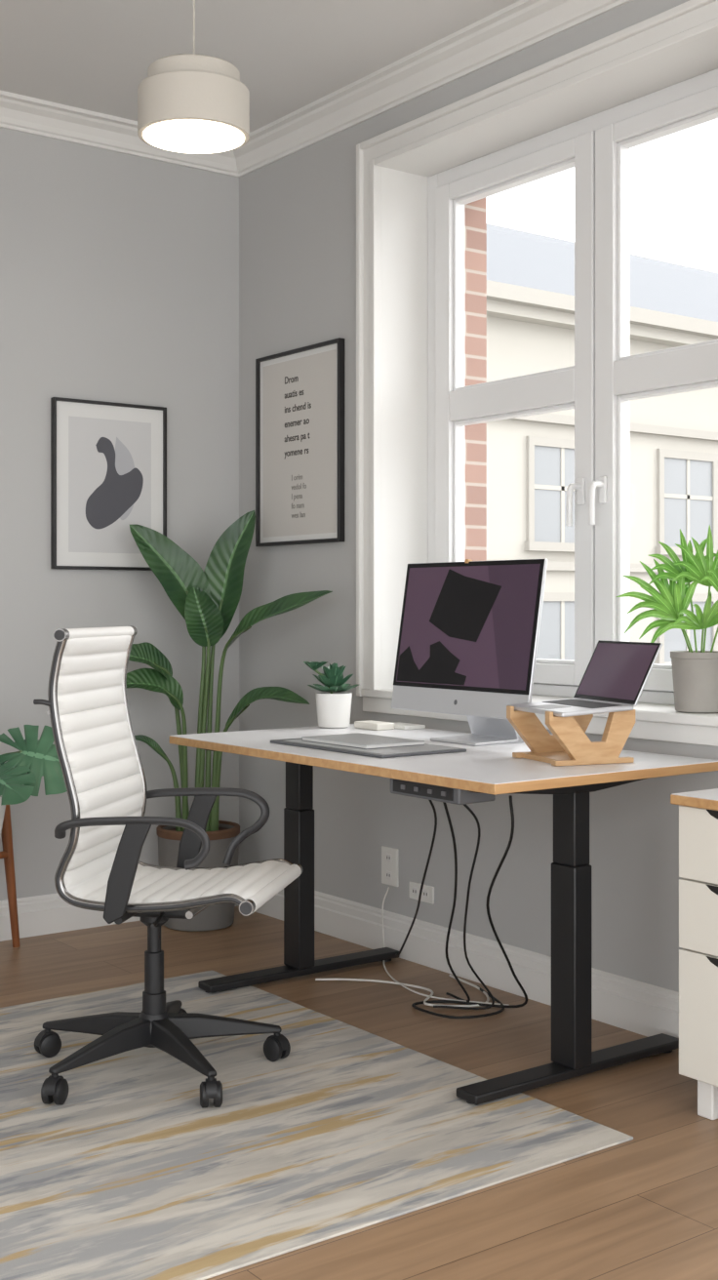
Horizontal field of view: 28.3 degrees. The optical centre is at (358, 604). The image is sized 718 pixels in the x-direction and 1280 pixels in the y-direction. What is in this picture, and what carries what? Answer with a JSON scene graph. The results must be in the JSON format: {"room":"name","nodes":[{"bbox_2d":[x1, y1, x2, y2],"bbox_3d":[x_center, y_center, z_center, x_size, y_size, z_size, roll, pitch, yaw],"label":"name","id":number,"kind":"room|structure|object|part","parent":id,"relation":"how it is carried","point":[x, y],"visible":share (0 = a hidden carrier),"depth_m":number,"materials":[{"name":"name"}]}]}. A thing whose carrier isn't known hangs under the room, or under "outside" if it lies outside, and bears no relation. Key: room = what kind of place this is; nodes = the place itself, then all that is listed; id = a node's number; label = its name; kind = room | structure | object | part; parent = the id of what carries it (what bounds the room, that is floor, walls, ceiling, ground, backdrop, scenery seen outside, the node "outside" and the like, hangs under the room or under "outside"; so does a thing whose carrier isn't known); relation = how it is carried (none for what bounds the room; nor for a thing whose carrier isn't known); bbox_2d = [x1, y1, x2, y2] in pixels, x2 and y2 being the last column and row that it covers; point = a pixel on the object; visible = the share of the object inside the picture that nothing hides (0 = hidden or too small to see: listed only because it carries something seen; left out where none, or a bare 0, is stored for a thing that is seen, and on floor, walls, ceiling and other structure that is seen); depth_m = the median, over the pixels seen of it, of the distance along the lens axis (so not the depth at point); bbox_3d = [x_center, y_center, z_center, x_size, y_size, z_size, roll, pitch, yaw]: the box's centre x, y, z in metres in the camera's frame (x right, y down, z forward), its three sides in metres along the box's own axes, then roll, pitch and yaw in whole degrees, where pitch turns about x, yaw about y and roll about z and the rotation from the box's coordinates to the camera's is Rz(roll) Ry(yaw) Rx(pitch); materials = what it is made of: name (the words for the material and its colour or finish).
{"room":"home office","nodes":[
{"label":"home office","id":0,"kind":"room"},
{"bbox_2d":[0,127,239,900],"bbox_3d":[-2.272,-0.290,4.277,5.190,2.880,0.250,0,0,-37],"label":"wall","id":1,"kind":"structure","parent":0,"point":[119,272],"depth_m":5.15,"materials":[{"name":"grey paint"}]},
{"bbox_2d":[50,397,166,570],"bbox_3d":[-0.895,-0.427,5.135,0.450,0.602,0.025,0,0,-37],"label":"art print","id":2,"kind":"object","parent":1,"relation":"attached to","point":[108,460],"visible":0.8,"depth_m":5.12,"materials":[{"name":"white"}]},
{"bbox_3d":[-1.070,-0.427,5.003,0.011,0.602,0.025,0,0,-37],"label":"frame","id":3,"kind":"part","parent":2,"relation":"part of","materials":[{"name":"black wood"}]},
{"bbox_3d":[-0.895,-0.132,5.135,0.428,0.011,0.025,0,0,-37],"label":"frame","id":4,"kind":"part","parent":2,"relation":"part of","materials":[{"name":"black wood"}]},
{"bbox_3d":[-0.895,-0.723,5.135,0.428,0.011,0.025,0,0,-37],"label":"frame","id":5,"kind":"part","parent":2,"relation":"part of","materials":[{"name":"black wood"}]},
{"bbox_3d":[-0.719,-0.427,5.267,0.011,0.602,0.025,0,0,-37],"label":"frame","id":6,"kind":"part","parent":2,"relation":"part of","materials":[{"name":"black wood"}]},
{"bbox_2d":[0,893,237,941],"bbox_3d":[-2.301,1.083,4.085,4.615,0.134,0.022,0,0,-37],"label":"baseboard","id":7,"kind":"structure","parent":1,"relation":"attached to","point":[45,914],"depth_m":4.98,"materials":[{"name":"white paint"}]},
{"bbox_2d":[0,89,239,177],"bbox_3d":[-2.277,-1.685,4.054,4.615,0.090,0.100,0,0,-37],"label":"trim","id":8,"kind":"structure","parent":1,"relation":"attached to","point":[18,112],"depth_m":5.05,"materials":[{"name":"white paint"}]},
{"bbox_2d":[0,0,519,132],"bbox_3d":[-0.396,-1.805,1.771,5.190,0.150,6.510,0,0,-37],"label":"ceiling","id":9,"kind":"structure","parent":0,"point":[95,56],"depth_m":4.37,"materials":[{"name":"white paint"}]},
{"bbox_2d":[137,0,249,154],"bbox_3d":[-0.428,-1.471,3.700,0.288,0.518,0.288,0,0,-37],"label":"pendant lamp","id":10,"kind":"object","parent":9,"relation":"hanging from","point":[191,103],"visible":1,"depth_m":3.60,"materials":[{"name":"grey fabric"}]},
{"bbox_3d":[-0.428,-1.302,3.700,0.288,0.173,0.288,0,0,-37],"label":"lamp shade","id":11,"kind":"part","parent":10,"relation":"part of","materials":[{"name":"grey fabric"}]},
{"bbox_3d":[-0.428,-1.225,3.700,0.266,0.020,0.266,0,0,-37],"label":"lamp shade","id":12,"kind":"part","parent":10,"relation":"part of","materials":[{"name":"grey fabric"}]},
{"bbox_2d":[142,120,244,153],"bbox_3d":[-0.428,-1.213,3.700,0.262,0.002,0.262,0,0,-37],"label":"diffuser","id":13,"kind":"object","parent":10,"relation":"attached to","point":[175,136],"depth_m":3.68,"materials":[{"name":"beige plastic"}]},
{"bbox_3d":[-0.428,-1.562,3.700,0.005,0.295,0.005,0,0,26],"label":"cord","id":14,"kind":"part","parent":10,"relation":"part of","materials":[{"name":"grey fabric"}]},
{"bbox_2d":[0,906,717,1279],"bbox_3d":[-0.396,1.210,1.771,5.190,0.120,6.510,0,0,-37],"label":"floor","id":15,"kind":"structure","parent":0,"point":[644,1207],"depth_m":3.15,"materials":[{"name":"brown wood"}]},
{"bbox_2d":[0,804,20,947],"bbox_3d":[-1.237,0.877,4.580,0.424,0.548,0.338,0,0,-37],"label":"wooden plant stand","id":16,"kind":"object","parent":15,"relation":"on","point":[7,854],"visible":0.82,"depth_m":4.77,"materials":[{"name":"brown wood"}]},
{"bbox_3d":[-1.222,0.832,4.692,0.024,0.028,0.195,0,0,30],"label":"rail","id":17,"kind":"part","parent":16,"relation":"part of","materials":[{"name":"brown wood"}]},
{"bbox_2d":[0,724,66,838],"bbox_3d":[-1.160,0.536,4.480,0.678,0.561,0.530,0,0,-4],"label":"monstera","id":18,"kind":"object","parent":16,"relation":"on","point":[20,777],"visible":0.89,"depth_m":4.39,"materials":[{"name":"green plant"}]},
{"bbox_2d":[0,795,5,838],"bbox_3d":[-1.271,0.716,4.608,0.260,0.202,0.260,0,0,-37],"label":"pot","id":19,"kind":"object","parent":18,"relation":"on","point":[2,808],"depth_m":4.60,"materials":[{"name":"white ceramic"}]},
{"bbox_2d":[126,510,332,931],"bbox_3d":[-0.442,0.404,5.055,0.794,1.489,0.404,0,0,11],"label":"potted plant","id":20,"kind":"object","parent":15,"relation":"on","point":[208,600],"visible":0.82,"depth_m":5.07,"materials":[{"name":"green plant"}]},
{"bbox_2d":[158,823,239,931],"bbox_3d":[-0.577,0.977,5.133,0.292,0.344,0.292,0,0,-37],"label":"pot","id":21,"kind":"object","parent":20,"relation":"attached to","point":[219,916],"depth_m":5.03,"materials":[{"name":"grey ceramic"}]},
{"bbox_2d":[0,970,633,1279],"bbox_3d":[-0.979,1.147,2.984,2.610,0.006,1.750,0,0,-37],"label":"area rug","id":22,"kind":"object","parent":15,"relation":"on","point":[128,1178],"visible":1,"depth_m":3.04,"materials":[{"name":"multicoloured carpet"}]},
{"bbox_2d":[33,625,302,1107],"bbox_3d":[-0.509,0.599,3.526,0.655,1.088,0.632,0,0,11],"label":"office chair","id":23,"kind":"object","parent":22,"relation":"on","point":[100,868],"visible":1,"depth_m":3.44,"materials":[{"name":"white leather"}]},
{"bbox_3d":[-0.734,0.227,3.311,0.043,0.017,0.014,0,0,4],"label":"recline knob","id":24,"kind":"part","parent":23,"relation":"part of","materials":[{"name":"grey"}]},
{"bbox_2d":[35,1030,59,1046],"bbox_3d":[-0.790,1.097,3.619,0.058,0.035,0.024,0,0,-39],"label":"hood","id":25,"kind":"object","parent":23,"relation":"attached to","point":[46,1038],"depth_m":3.60,"materials":[{"name":"black plastic"}]},
{"bbox_2d":[44,1075,64,1095],"bbox_3d":[-0.698,1.097,3.270,0.024,0.035,0.058,0,0,11],"label":"hood","id":26,"kind":"object","parent":23,"relation":"attached to","point":[55,1084],"depth_m":3.25,"materials":[{"name":"black plastic"}]},
{"bbox_3d":[-0.663,1.042,3.570,0.293,0.063,0.058,0,0,21],"label":"arm","id":27,"kind":"part","parent":23,"relation":"part of","materials":[{"name":"black plastic"}]},
{"bbox_3d":[-0.612,1.042,3.375,0.058,0.063,0.293,0,0,39],"label":"arm","id":28,"kind":"part","parent":23,"relation":"part of","materials":[{"name":"black plastic"}]},
{"bbox_3d":[-0.519,0.539,3.256,0.380,0.118,0.041,0,0,11],"label":"armrest","id":29,"kind":"part","parent":23,"relation":"part of","materials":[{"name":"grey plastic"}]},
{"bbox_3d":[-0.487,0.390,3.274,0.482,0.637,0.018,0,0,11],"label":"rail","id":30,"kind":"part","parent":23,"relation":"part of","materials":[{"name":"silver metal"}]},
{"bbox_3d":[-0.478,0.748,3.391,0.011,0.015,0.121,0,0,4],"label":"tilt lever","id":31,"kind":"part","parent":23,"relation":"part of","materials":[{"name":"black plastic"}]},
{"bbox_3d":[-0.494,1.042,3.680,0.058,0.063,0.293,0,0,3],"label":"arm","id":32,"kind":"part","parent":23,"relation":"part of","materials":[{"name":"black plastic"}]},
{"bbox_3d":[-0.445,0.394,3.497,0.488,0.641,0.436,0,0,11],"label":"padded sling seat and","id":33,"kind":"part","parent":23,"relation":"part of","materials":[{"name":"white leather"}]},
{"bbox_3d":[-0.411,1.042,3.364,0.058,0.063,0.293,0,0,-33],"label":"arm","id":34,"kind":"part","parent":23,"relation":"part of","materials":[{"name":"black plastic"}]},
{"bbox_3d":[-0.399,0.390,3.719,0.482,0.637,0.018,0,0,11],"label":"rail","id":35,"kind":"part","parent":23,"relation":"part of","materials":[{"name":"silver metal"}]},
{"bbox_3d":[-0.423,0.580,3.743,0.380,0.200,0.050,0,0,11],"label":"armrest","id":36,"kind":"part","parent":23,"relation":"part of","materials":[{"name":"grey"}]},
{"bbox_2d":[204,1078,216,1098],"bbox_3d":[-0.337,1.097,3.250,0.024,0.035,0.058,0,0,-9],"label":"hood","id":37,"kind":"object","parent":23,"relation":"attached to","point":[210,1083],"depth_m":3.23,"materials":[{"name":"black plastic"}]},
{"bbox_3d":[-0.338,1.042,3.552,0.293,0.063,0.058,0,0,-15],"label":"arm","id":38,"kind":"part","parent":23,"relation":"part of","materials":[{"name":"black plastic"}]},
{"bbox_2d":[266,1033,288,1051],"bbox_3d":[-0.207,1.097,3.587,0.058,0.035,0.024,0,0,41],"label":"hood","id":39,"kind":"object","parent":23,"relation":"attached to","point":[277,1042],"depth_m":3.57,"materials":[{"name":"black plastic"}]},
{"bbox_2d":[315,795,527,1018],"bbox_3d":[0.206,0.803,4.055,0.448,0.691,1.285,0,0,-19],"label":"power cables","id":40,"kind":"object","parent":15,"relation":"on","point":[469,1004],"visible":0.94,"depth_m":3.96,"materials":[{"name":"black rubber"}]},
{"bbox_2d":[169,723,717,1104],"bbox_3d":[0.173,0.770,3.916,0.772,0.760,1.440,0,0,-37],"label":"desk","id":41,"kind":"object","parent":15,"relation":"on","point":[492,769],"visible":0.91,"depth_m":3.48,"materials":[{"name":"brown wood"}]},
{"bbox_2d":[303,661,359,728],"bbox_3d":[-0.085,0.285,4.534,0.174,0.209,0.163,0,0,-37],"label":"potted succulent","id":42,"kind":"object","parent":41,"relation":"on","point":[333,702],"visible":1,"depth_m":4.50,"materials":[{"name":"green plant"}]},
{"bbox_2d":[315,691,352,728],"bbox_3d":[-0.081,0.335,4.537,0.116,0.110,0.116,0,0,-37],"label":"pot","id":43,"kind":"object","parent":42,"relation":"attached to","point":[333,708],"depth_m":4.49,"materials":[{"name":"white ceramic"}]},
{"bbox_2d":[270,737,466,758],"bbox_3d":[0.017,0.385,3.910,0.285,0.008,0.520,0,0,-37],"label":"desk mat","id":44,"kind":"object","parent":41,"relation":"on","point":[413,750],"visible":0.7,"depth_m":3.78,"materials":[{"name":"grey fabric"}]},
{"bbox_2d":[301,732,424,749],"bbox_3d":[0.009,0.376,3.942,0.200,0.011,0.300,0,0,-37],"label":"notebook","id":45,"kind":"object","parent":44,"relation":"on","point":[357,740],"visible":1,"depth_m":3.90,"materials":[{"name":"grey paper"}]},
{"bbox_2d":[354,720,425,730],"bbox_3d":[0.096,0.379,4.501,0.170,0.022,0.150,0,0,-37],"label":"book","id":46,"kind":"object","parent":41,"relation":"on","point":[367,725],"visible":1,"depth_m":4.46,"materials":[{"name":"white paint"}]},
{"bbox_2d":[390,778,495,804],"bbox_3d":[0.194,0.436,3.393,0.122,0.044,0.260,0,0,-37],"label":"hub","id":47,"kind":"object","parent":41,"relation":"attached to","point":[456,796],"visible":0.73,"depth_m":3.32,"materials":[{"name":"grey plastic"}]},
{"bbox_3d":[0.149,0.436,3.360,0.004,0.028,0.220,0,0,-37],"label":"panel","id":48,"kind":"part","parent":47,"relation":"part of","materials":[{"name":"black plastic"}]},
{"bbox_2d":[391,558,547,746],"bbox_3d":[0.338,0.129,4.065,0.185,0.520,0.586,0,0,-37],"label":"desktop computer","id":49,"kind":"object","parent":41,"relation":"on","point":[469,631],"visible":0.93,"depth_m":4.02,"materials":[{"name":"silver metal"}]},
{"bbox_3d":[0.299,0.058,4.036,0.058,0.363,0.582,0,0,-37],"label":"bezel glass","id":50,"kind":"part","parent":49,"relation":"part of","materials":[{"name":"black glass"}]},
{"bbox_2d":[506,705,635,766],"bbox_3d":[0.529,0.323,3.579,0.242,0.132,0.224,0,0,-22],"label":"laptop stand","id":51,"kind":"object","parent":41,"relation":"on","point":[568,744],"visible":0.8,"depth_m":3.50,"materials":[{"name":"brown wood"}]},
{"bbox_3d":[0.535,0.383,3.582,0.180,0.012,0.176,0,0,-22],"label":"plate","id":52,"kind":"part","parent":51,"relation":"part of","materials":[{"name":"brown wood"}]},
{"bbox_2d":[507,640,662,717],"bbox_3d":[0.563,0.181,3.595,0.283,0.175,0.290,0,0,-22],"label":"laptop","id":53,"kind":"object","parent":51,"relation":"on","point":[617,673],"visible":0.91,"depth_m":3.60,"materials":[{"name":"silver metal"}]},
{"bbox_3d":[0.656,0.172,3.632,0.082,0.155,0.290,0,0,-22],"label":"lid","id":54,"kind":"part","parent":53,"relation":"part of","materials":[{"name":"silver metal"}]},
{"bbox_2d":[670,788,717,1119],"bbox_3d":[0.985,0.788,3.175,0.397,0.724,0.413,0,0,-37],"label":"base cabinet","id":55,"kind":"object","parent":15,"relation":"on","point":[699,809],"visible":1,"depth_m":3.17,"materials":[{"name":"white paint"}]},
{"bbox_3d":[0.985,0.439,3.175,0.397,0.022,0.413,0,0,-37],"label":"panel","id":56,"kind":"part","parent":55,"relation":"part of","materials":[{"name":"brown wood"}]},
{"bbox_3d":[0.843,0.917,3.068,0.018,0.282,0.385,0,0,-37],"label":"drawer","id":57,"kind":"part","parent":55,"relation":"part of","materials":[{"name":"white paint"}]},
{"bbox_3d":[0.843,0.695,3.068,0.018,0.154,0.385,0,0,-37],"label":"drawer","id":58,"kind":"part","parent":55,"relation":"part of","materials":[{"name":"white paint"}]},
{"bbox_3d":[0.843,0.533,3.068,0.018,0.162,0.385,0,0,-37],"label":"drawer","id":59,"kind":"part","parent":55,"relation":"part of","materials":[{"name":"white paint"}]},
{"bbox_2d":[464,197,486,560],"bbox_3d":[1.752,-0.290,3.224,0.130,2.880,6.260,0,0,-37],"label":"brick","id":60,"kind":"object","parent":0,"point":[475,213],"depth_m":5.04,"materials":[{"name":"red brick"}]},
{"bbox_2d":[239,0,717,992],"bbox_3d":[1.558,-0.290,3.078,0.355,2.880,6.260,0,0,-37],"label":"wall","id":61,"kind":"structure","parent":0,"point":[298,211],"depth_m":4.90,"materials":[{"name":"grey paint"}]},
{"bbox_2d":[255,337,344,546],"bbox_3d":[-0.218,-0.569,5.131,0.025,0.702,0.531,0,0,-37],"label":"poster","id":62,"kind":"object","parent":61,"relation":"attached to","point":[300,392],"visible":1,"depth_m":5.12,"materials":[{"name":"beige paper"}]},
{"bbox_3d":[-0.373,-0.569,5.338,0.025,0.702,0.013,0,0,-37],"label":"frame","id":63,"kind":"part","parent":62,"relation":"part of","materials":[{"name":"black wood"}]},
{"bbox_3d":[-0.218,-0.913,5.131,0.025,0.013,0.505,0,0,-37],"label":"frame","id":64,"kind":"part","parent":62,"relation":"part of","materials":[{"name":"black wood"}]},
{"bbox_3d":[-0.218,-0.225,5.131,0.025,0.013,0.505,0,0,-37],"label":"frame","id":65,"kind":"part","parent":62,"relation":"part of","materials":[{"name":"black wood"}]},
{"bbox_3d":[-0.062,-0.569,4.924,0.025,0.702,0.013,0,0,-37],"label":"frame","id":66,"kind":"part","parent":62,"relation":"part of","materials":[{"name":"black wood"}]},
{"bbox_2d":[381,845,399,886],"bbox_3d":[0.101,0.865,4.717,0.012,0.125,0.085,0,0,-37],"label":"wall outlet","id":67,"kind":"object","parent":61,"relation":"attached to","point":[389,856],"visible":1,"depth_m":4.71,"materials":[{"name":"white plastic"}]},
{"bbox_2d":[386,853,391,862],"bbox_3d":[0.098,0.836,4.715,0.003,0.026,0.026,0,0,-37],"label":"socket","id":68,"kind":"object","parent":67,"relation":"attached to","point":[388,856],"depth_m":4.71,"materials":[{"name":"white paint"}]},
{"bbox_2d":[386,871,391,879],"bbox_3d":[0.098,0.894,4.715,0.003,0.026,0.026,0,0,-37],"label":"socket","id":69,"kind":"object","parent":67,"relation":"attached to","point":[388,873],"depth_m":4.71,"materials":[{"name":"white paint"}]},
{"bbox_2d":[409,880,434,904],"bbox_3d":[0.200,0.925,4.585,0.012,0.055,0.120,0,0,-37],"label":"wall outlet","id":70,"kind":"object","parent":61,"relation":"attached to","point":[427,895],"visible":0.99,"depth_m":4.57,"materials":[{"name":"white plastic"}]},
{"bbox_2d":[412,886,417,895],"bbox_3d":[0.181,0.925,4.605,0.003,0.026,0.026,0,0,-37],"label":"socket","id":71,"kind":"object","parent":70,"relation":"attached to","point":[415,889],"depth_m":4.60,"materials":[{"name":"white paint"}]},
{"bbox_2d":[423,889,428,898],"bbox_3d":[0.214,0.925,4.561,0.003,0.026,0.026,0,0,-37],"label":"socket","id":72,"kind":"object","parent":70,"relation":"attached to","point":[425,892],"depth_m":4.56,"materials":[{"name":"white paint"}]},
{"bbox_2d":[233,0,633,177],"bbox_3d":[1.376,-1.685,2.942,0.100,0.090,6.260,0,0,-37],"label":"trim","id":73,"kind":"structure","parent":61,"relation":"attached to","point":[522,24],"depth_m":4.52,"materials":[{"name":"white paint"}]},
{"bbox_2d":[237,888,679,1038],"bbox_3d":[1.407,1.083,2.965,0.022,0.134,6.260,0,0,-37],"label":"baseboard","id":74,"kind":"structure","parent":61,"relation":"attached to","point":[638,1007],"depth_m":4.32,"materials":[{"name":"white paint"}]},
{"bbox_2d":[356,0,717,696],"bbox_3d":[0.538,-0.623,4.129,0.022,1.865,1.764,0,0,-37],"label":"trim","id":75,"kind":"structure","parent":61,"relation":"attached to","point":[700,16],"depth_m":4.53,"materials":[{"name":"white paint"}]},
{"bbox_2d":[360,688,717,726],"bbox_3d":[0.632,0.296,4.199,0.273,0.028,1.764,0,0,-37],"label":"sill","id":76,"kind":"structure","parent":61,"relation":"attached to","point":[644,711],"depth_m":3.80,"materials":[{"name":"white paint"}]},
{"bbox_2d":[616,524,717,713],"bbox_3d":[0.886,0.036,3.692,0.355,0.490,0.290,0,0,-11],"label":"potted palm","id":77,"kind":"object","parent":76,"relation":"on","point":[695,673],"visible":1,"depth_m":3.72,"materials":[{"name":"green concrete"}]},
{"bbox_3d":[0.856,0.076,3.771,0.054,0.132,0.005,0,0,14],"label":"stem","id":78,"kind":"part","parent":77,"relation":"part of","materials":[{"name":"green plant"}]},
{"bbox_3d":[0.862,0.091,3.747,0.049,0.102,0.005,0,0,-18],"label":"stem","id":79,"kind":"part","parent":77,"relation":"part of","materials":[{"name":"green plant"}]},
{"bbox_3d":[0.884,0.042,3.772,0.027,0.201,0.005,0,0,35],"label":"stem","id":80,"kind":"part","parent":77,"relation":"part of","materials":[{"name":"green plant"}]},
{"bbox_3d":[0.894,0.101,3.715,0.005,0.083,0.054,0,0,8],"label":"stem","id":81,"kind":"part","parent":77,"relation":"part of","materials":[{"name":"green plant"}]},
{"bbox_3d":[0.912,0.046,3.745,0.005,0.191,0.026,0,0,-37],"label":"stem","id":82,"kind":"part","parent":77,"relation":"part of","materials":[{"name":"green plant"}]},
{"bbox_3d":[0.934,0.066,3.704,0.005,0.152,0.075,0,0,-31],"label":"stem","id":83,"kind":"part","parent":77,"relation":"part of","materials":[{"name":"green plant"}]},
{"bbox_2d":[670,650,717,713],"bbox_3d":[0.901,0.203,3.760,0.158,0.158,0.158,0,0,-37],"label":"pot","id":84,"kind":"object","parent":76,"relation":"on","point":[695,673],"depth_m":3.70,"materials":[{"name":"grey ceramic"}]},
{"bbox_2d":[362,696,717,746],"bbox_3d":[0.540,0.335,4.130,0.014,0.050,1.744,0,0,-37],"label":"apron","id":85,"kind":"object","parent":61,"relation":"attached to","point":[645,730],"visible":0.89,"depth_m":3.83,"materials":[{"name":"white paint"}]},
{"bbox_2d":[381,31,717,688],"bbox_3d":[0.686,-0.583,4.239,0.359,1.785,1.604,0,0,-37],"label":"lining","id":86,"kind":"object","parent":61,"relation":"attached to","point":[404,180],"visible":0.61,"depth_m":4.80,"materials":[{"name":"white paint"}]},
{"bbox_2d":[427,68,717,705],"bbox_3d":[0.712,-0.593,4.258,0.156,1.749,1.588,0,0,-37],"label":"window","id":87,"kind":"structure","parent":61,"relation":"in","point":[707,80],"depth_m":4.27,"materials":[{"name":"white paint"}]},
{"bbox_2d":[453,158,574,664],"bbox_3d":[0.507,-0.589,4.567,0.043,1.541,0.582,0,0,-37],"label":"bead","id":88,"kind":"object","parent":87,"relation":"attached to","point":[459,204],"visible":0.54,"depth_m":4.78,"materials":[{"name":"white paint"}]},
{"bbox_3d":[0.504,-0.585,4.565,0.070,1.658,0.732,0,0,-37],"label":"sash","id":89,"kind":"part","parent":87,"relation":"part of","materials":[{"name":"white plastic"}]},
{"bbox_3d":[0.643,-0.300,4.267,0.056,0.131,0.024,0,0,-37],"label":"handle","id":90,"kind":"part","parent":87,"relation":"part of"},
{"bbox_2d":[576,478,585,505],"bbox_3d":[0.666,-0.340,4.281,0.012,0.080,0.028,0,0,-37],"label":"plate","id":91,"kind":"object","parent":87,"relation":"attached to","point":[580,494],"depth_m":4.27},
{"bbox_3d":[0.697,-0.300,4.195,0.056,0.131,0.024,0,0,-37],"label":"handle","id":92,"kind":"part","parent":87,"relation":"part of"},
{"bbox_2d":[599,476,607,503],"bbox_3d":[0.720,-0.340,4.209,0.012,0.080,0.028,0,0,-37],"label":"plate","id":93,"kind":"object","parent":87,"relation":"attached to","point":[603,492],"depth_m":4.20,"materials":[{"name":"white metal"}]},
{"bbox_3d":[0.948,-0.585,3.973,0.070,1.658,0.732,0,0,-37],"label":"sash","id":94,"kind":"part","parent":87,"relation":"part of","materials":[{"name":"white plastic"}]},
{"bbox_2d":[617,108,717,669],"bbox_3d":[0.950,-0.589,3.975,0.043,1.541,0.582,0,0,-37],"label":"bead","id":95,"kind":"object","parent":87,"relation":"attached to","point":[623,146],"visible":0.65,"depth_m":4.19,"materials":[{"name":"white paint"}]},
{"bbox_2d":[369,17,717,697],"bbox_3d":[0.537,-0.589,4.128,0.033,1.797,1.628,0,0,-37],"label":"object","id":96,"kind":"object","parent":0,"point":[695,33],"depth_m":4.75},
{"label":"outside","id":97,"kind":"structure","parent":0,"visible":0},
{"bbox_3d":[19.459,4.250,27.066,56.400,0.200,100.000,0,0,-37],"label":"ground","id":98,"kind":"structure","parent":97,"visible":0},
{"bbox_2d":[486,223,717,664],"bbox_3d":[5.458,-1.150,26.326,27.700,10.600,8.400,0,0,-37],"label":"building","id":99,"kind":"structure","parent":98,"relation":"on","point":[673,438],"depth_m":20.32,"materials":[{"name":"beige paint"}]},
{"bbox_3d":[7.831,-3.875,23.200,27.650,0.150,0.250,0,0,-37],"label":"cornice","id":100,"kind":"part","parent":99,"relation":"part of","materials":[{"name":"beige paint"}]},
{"bbox_3d":[7.856,-4.050,23.125,27.700,0.200,0.400,0,0,-37],"label":"cornice","id":101,"kind":"part","parent":99,"relation":"part of","materials":[{"name":"grey stone"}]}
]}

